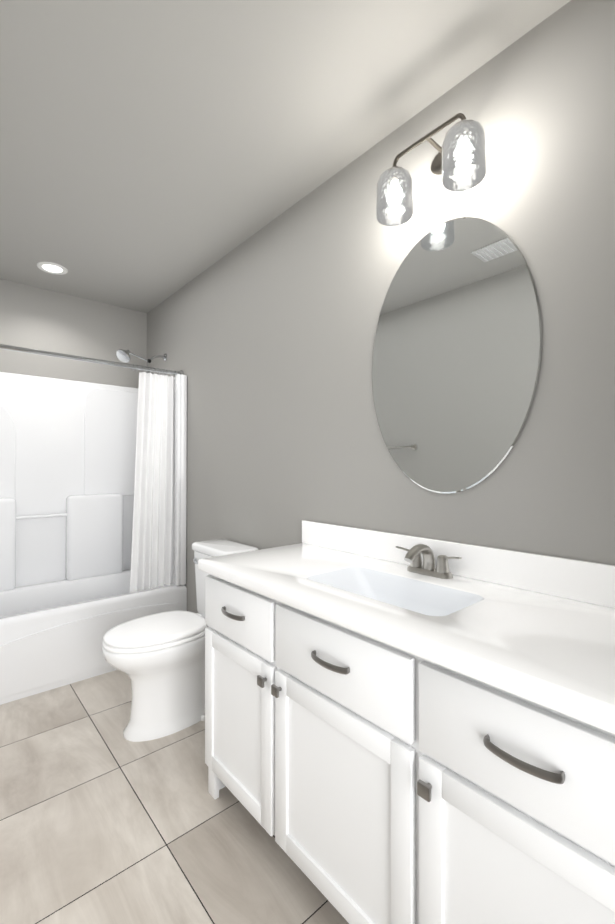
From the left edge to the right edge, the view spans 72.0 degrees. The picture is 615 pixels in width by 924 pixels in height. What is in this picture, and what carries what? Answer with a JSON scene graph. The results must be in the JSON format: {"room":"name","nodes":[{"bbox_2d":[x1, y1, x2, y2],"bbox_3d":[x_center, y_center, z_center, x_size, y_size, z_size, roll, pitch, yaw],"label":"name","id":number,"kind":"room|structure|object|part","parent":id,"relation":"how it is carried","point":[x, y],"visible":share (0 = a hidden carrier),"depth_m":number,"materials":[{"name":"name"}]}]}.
{"room":"bathroom","nodes":[
{"label":"bathroom","id":0,"kind":"room"},
{"bbox_2d":[0,279,146,387],"bbox_3d":[-1.984,0.023,3.126,1.743,2.590,0.100,1,-1,-41],"label":"wall","id":1,"kind":"structure","parent":0,"point":[33,317],"depth_m":3.21,"materials":[{"name":"paint"}]},
{"bbox_2d":[0,670,348,923],"bbox_3d":[-0.572,1.350,1.488,1.743,0.100,4.403,1,-1,-41],"label":"floor","id":2,"kind":"structure","parent":0,"point":[103,820],"depth_m":1.49,"materials":[{"name":"tile"}]},
{"bbox_2d":[0,344,186,704],"bbox_3d":[-1.687,0.231,2.783,1.539,2.165,0.799,1,-1,-41],"label":"shower","id":3,"kind":"object","parent":2,"relation":"on","point":[93,510],"visible":1,"depth_m":2.98,"materials":[{"name":"white plastic"}]},
{"bbox_3d":[-1.828,0.150,3.074,1.270,1.455,0.095,1,-1,-41],"label":"moulding","id":4,"kind":"part","parent":3,"relation":"part of","materials":[{"name":"white plastic"}]},
{"bbox_3d":[-1.933,0.350,3.064,1.539,1.934,0.051,1,-1,-41],"label":"panel","id":5,"kind":"part","parent":3,"relation":"part of","materials":[{"name":"white plastic"}]},
{"bbox_3d":[-1.493,-0.643,2.569,1.537,0.060,0.056,1,-1,-41],"label":"rod","id":6,"kind":"part","parent":3,"relation":"part of","materials":[{"name":"silver metal"}]},
{"bbox_2d":[0,570,186,704],"bbox_3d":[-1.671,1.089,2.754,1.539,0.450,0.748,1,-1,-41],"label":"tub","id":7,"kind":"object","parent":3,"relation":"in","point":[53,630],"depth_m":2.57,"materials":[{"name":"white plastic"}]},
{"bbox_2d":[130,372,174,592],"bbox_3d":[-1.055,0.202,2.942,0.357,1.628,0.062,1,-1,-41],"label":"curtain","id":8,"kind":"object","parent":3,"relation":"hanging from","point":[153,531],"depth_m":2.94,"materials":[{"name":"fabric"}]},
{"bbox_3d":[-1.111,0.127,3.257,0.048,1.484,0.740,1,-1,-41],"label":"panel","id":9,"kind":"part","parent":3,"relation":"part of","materials":[{"name":"white plastic"}]},
{"bbox_2d":[102,539,258,741],"bbox_3d":[-0.661,0.883,2.189,0.736,0.848,0.420,1,-1,-41],"label":"toilet","id":10,"kind":"object","parent":2,"relation":"on","point":[158,659],"visible":0.71,"depth_m":2.04,"materials":[{"name":"white ceramic"}]},
{"bbox_3d":[-0.744,1.087,2.115,0.516,0.440,0.366,1,-1,-41],"label":"bowl","id":11,"kind":"part","parent":10,"relation":"part of","materials":[{"name":"white ceramic"}]},
{"bbox_3d":[-0.752,0.855,2.110,0.489,0.020,0.374,1,-1,-41],"label":"seat","id":12,"kind":"part","parent":10,"relation":"part of","materials":[{"name":"white plastic"}]},
{"bbox_3d":[-0.752,0.828,2.110,0.483,0.026,0.368,1,-1,-41],"label":"lid","id":13,"kind":"part","parent":10,"relation":"part of","materials":[{"name":"white plastic"}]},
{"bbox_3d":[-0.465,0.690,2.362,0.196,0.362,0.396,1,-1,-41],"label":"tank","id":14,"kind":"part","parent":10,"relation":"part of","materials":[{"name":"white ceramic"}]},
{"bbox_3d":[-0.465,0.484,2.364,0.216,0.046,0.420,1,-1,-41],"label":"tank lid","id":15,"kind":"part","parent":10,"relation":"part of","materials":[{"name":"white ceramic"}]},
{"bbox_2d":[198,520,614,923],"bbox_3d":[0.254,0.783,1.286,0.564,1.028,1.456,1,-1,-41],"label":"bathroom vanity","id":16,"kind":"object","parent":2,"relation":"on","point":[403,729],"visible":1,"depth_m":1.01,"materials":[{"name":"white paint"}]},
{"bbox_3d":[-0.250,0.538,1.499,0.019,0.188,0.438,1,-1,-41],"label":"drawer","id":17,"kind":"part","parent":16,"relation":"part of","materials":[{"name":"white paint"}]},
{"bbox_3d":[-0.250,0.910,1.495,0.019,0.524,0.438,1,-1,-41],"label":"door","id":18,"kind":"part","parent":16,"relation":"part of","materials":[{"name":"white paint"}]},
{"bbox_3d":[0.071,0.534,1.130,0.019,0.188,0.500,1,-1,-41],"label":"drawer","id":19,"kind":"part","parent":16,"relation":"part of","materials":[{"name":"white paint"}]},
{"bbox_3d":[0.071,0.906,1.126,0.019,0.524,0.500,1,-1,-41],"label":"door","id":20,"kind":"part","parent":16,"relation":"part of","materials":[{"name":"white paint"}]},
{"bbox_2d":[198,543,614,733],"bbox_3d":[0.256,0.429,1.293,0.557,0.108,1.456,1,-1,-41],"label":"countertop","id":21,"kind":"structure","parent":16,"relation":"on","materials":[{"name":"white stone"}]},
{"bbox_2d":[396,544,461,578],"bbox_3d":[0.372,0.323,1.395,0.152,0.105,0.249,1,-1,-41],"label":"faucet","id":22,"kind":"object","parent":21,"relation":"on","point":[415,570],"depth_m":1.40,"materials":[{"name":"silver metal"}]},
{"bbox_3d":[0.392,0.529,0.761,0.019,0.188,0.438,1,-1,-41],"label":"drawer","id":23,"kind":"part","parent":16,"relation":"part of","materials":[{"name":"white paint"}]},
{"bbox_3d":[0.392,0.901,0.757,0.019,0.524,0.438,1,-1,-41],"label":"door","id":24,"kind":"part","parent":16,"relation":"part of","materials":[{"name":"white paint"}]},
{"bbox_2d":[0,0,570,312],"bbox_3d":[-0.572,-1.340,1.518,1.743,0.100,4.403,1,-1,-41],"label":"ceiling","id":25,"kind":"structure","parent":0,"point":[154,153],"depth_m":1.55,"materials":[{"name":"paint"}]},
{"bbox_2d":[37,262,67,274],"bbox_3d":[-1.678,-1.273,2.786,0.176,0.005,0.176,1,-1,-41],"label":"recessed light","id":26,"kind":"object","parent":25,"relation":"in","point":[52,268],"visible":1,"depth_m":2.78,"materials":[{"name":"white plastic"}]},
{"bbox_2d":[147,0,614,612],"bbox_3d":[0.048,0.011,2.042,0.100,2.590,4.403,1,-1,-41],"label":"wall","id":27,"kind":"structure","parent":0,"point":[263,338],"depth_m":1.59,"materials":[{"name":"paint"}]},
{"bbox_2d":[376,113,485,225],"bbox_3d":[0.415,-0.974,1.396,0.203,0.246,0.382,1,-1,-41],"label":"sconce","id":28,"kind":"object","parent":27,"relation":"attached to","point":[456,149],"visible":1,"depth_m":1.33,"materials":[{"name":"silver metal"}]},
{"bbox_2d":[372,217,541,493],"bbox_3d":[0.471,-0.363,1.474,0.006,0.944,0.640,1,-1,-41],"label":"mirror","id":29,"kind":"object","parent":27,"relation":"attached to","point":[456,358],"visible":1,"depth_m":1.43,"materials":[{"name":"silver glass"}]},
{"bbox_2d":[302,520,614,607],"bbox_3d":[0.458,0.325,1.469,0.023,0.107,1.456,1,-1,-41],"label":"backsplash","id":30,"kind":"structure","parent":27,"relation":"attached to","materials":[{"name":"white stone"}]}
]}

